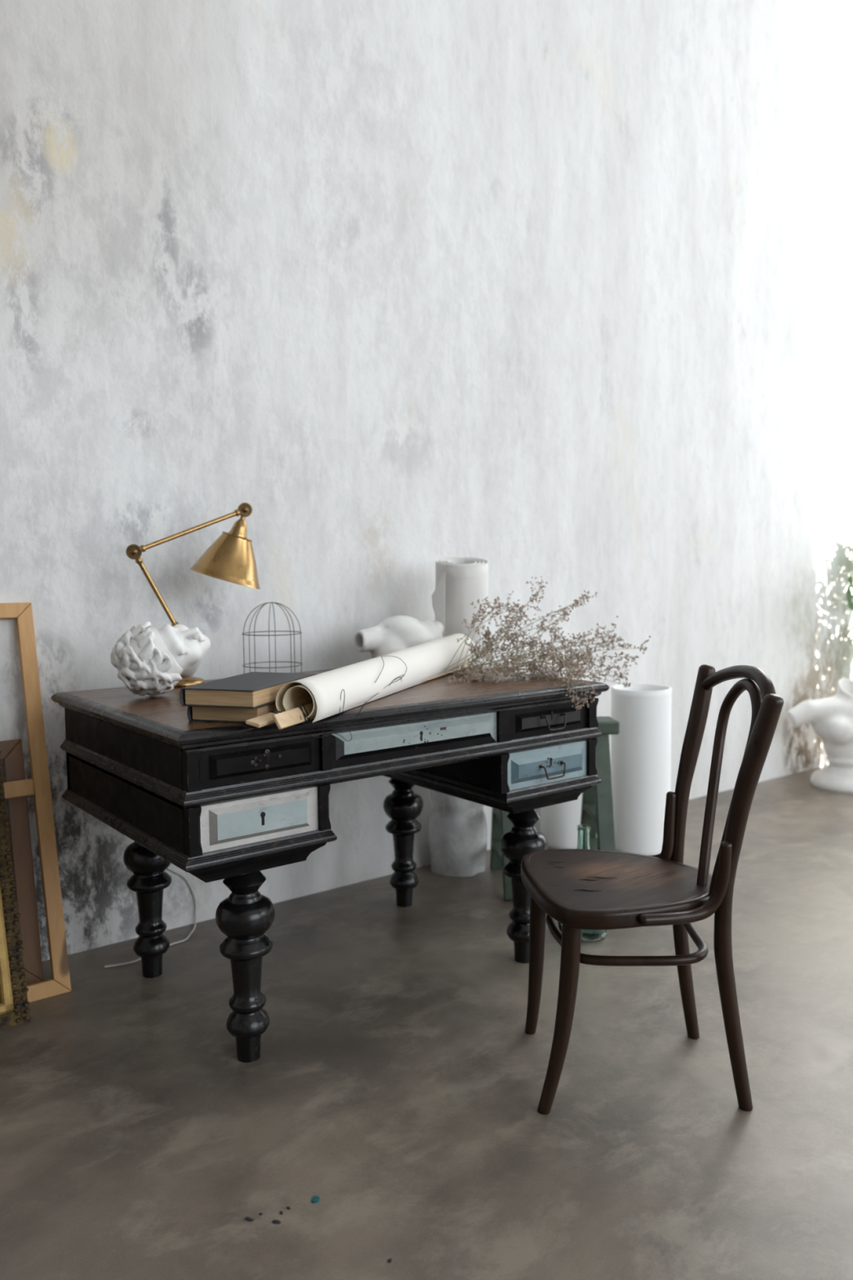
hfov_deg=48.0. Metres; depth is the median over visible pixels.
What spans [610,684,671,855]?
paper roll
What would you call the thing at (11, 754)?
frame
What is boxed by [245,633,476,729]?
scroll
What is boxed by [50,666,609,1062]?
writing desk
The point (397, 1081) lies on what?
floor
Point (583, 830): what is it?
glass bottle
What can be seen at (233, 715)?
book
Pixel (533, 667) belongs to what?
dried flowers
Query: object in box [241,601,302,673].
birdcage
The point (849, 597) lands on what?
monstera plant
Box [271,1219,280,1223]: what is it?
chip
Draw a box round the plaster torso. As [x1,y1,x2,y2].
[786,677,852,793]
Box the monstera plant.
[845,576,852,629]
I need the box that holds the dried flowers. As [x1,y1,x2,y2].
[443,576,650,711]
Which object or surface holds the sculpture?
on the writing desk
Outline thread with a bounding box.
[299,655,407,741]
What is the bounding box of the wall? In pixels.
[0,0,852,960]
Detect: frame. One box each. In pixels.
[0,602,71,1002]
[0,738,44,985]
[0,750,31,1030]
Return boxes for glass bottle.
[557,824,608,941]
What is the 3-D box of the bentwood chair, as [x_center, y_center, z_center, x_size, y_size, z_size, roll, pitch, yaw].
[0.476,0.525,2.172,0.503,0.947,0.453,-1,4,0]
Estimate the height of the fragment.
0.173 m
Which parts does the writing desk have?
leg, post, post, moulding, leg, drawer, drawer, post, post, edge moulding, waist moulding, leg, drawer, moulding, post, post, leg, drawer, drawer, handle, handle, post, post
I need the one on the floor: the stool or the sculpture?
the stool
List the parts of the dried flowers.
stem, stem, stem, stem, stem, stem, stem, stem, stem, stem, stem, stem, stem, stem, stem, stem, stem, stem, stem, stem, stem, stem, stem, stem, stem, stem, stem, stem, stem, stem, stem, stem, stem, stem, stem, stem, stem, stem, stem, stem, stem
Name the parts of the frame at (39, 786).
rail, cross rail, rail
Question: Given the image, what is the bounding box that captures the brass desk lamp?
[125,502,260,687]
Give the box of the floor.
[0,764,852,1279]
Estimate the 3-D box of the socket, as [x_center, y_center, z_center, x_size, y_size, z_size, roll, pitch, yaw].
[-0.572,-0.342,2.902,0.056,0.073,0.056,-4,6,-38]
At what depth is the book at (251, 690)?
2.10 m
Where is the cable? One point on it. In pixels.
(169, 868)
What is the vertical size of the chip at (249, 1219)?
0.002 m
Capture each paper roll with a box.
[428,557,488,876]
[540,702,598,848]
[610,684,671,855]
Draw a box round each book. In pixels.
[179,671,315,708]
[186,702,277,723]
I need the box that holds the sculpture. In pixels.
[110,621,210,696]
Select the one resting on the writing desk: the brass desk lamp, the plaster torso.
the brass desk lamp
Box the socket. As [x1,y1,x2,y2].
[228,515,246,537]
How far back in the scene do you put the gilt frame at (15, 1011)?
2.48 m
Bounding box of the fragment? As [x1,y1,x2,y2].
[354,615,444,657]
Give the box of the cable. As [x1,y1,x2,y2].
[104,867,196,968]
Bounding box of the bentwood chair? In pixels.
[520,664,783,1114]
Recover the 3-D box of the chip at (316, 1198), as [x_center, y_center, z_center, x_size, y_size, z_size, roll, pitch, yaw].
[-0.204,1.029,1.762,0.014,0.002,0.018,1,5,22]
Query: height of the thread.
0.168 m
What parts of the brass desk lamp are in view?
arm, arm, lamp shade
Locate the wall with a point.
(558, 291)
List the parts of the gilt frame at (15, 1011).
rail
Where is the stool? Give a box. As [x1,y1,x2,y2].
[489,715,619,900]
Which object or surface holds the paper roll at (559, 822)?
on the floor
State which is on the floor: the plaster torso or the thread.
the plaster torso
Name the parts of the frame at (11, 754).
rail, rail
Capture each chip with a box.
[244,1216,253,1221]
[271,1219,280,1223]
[311,1195,320,1203]
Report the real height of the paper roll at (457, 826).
1.191 m
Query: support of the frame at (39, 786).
on the floor

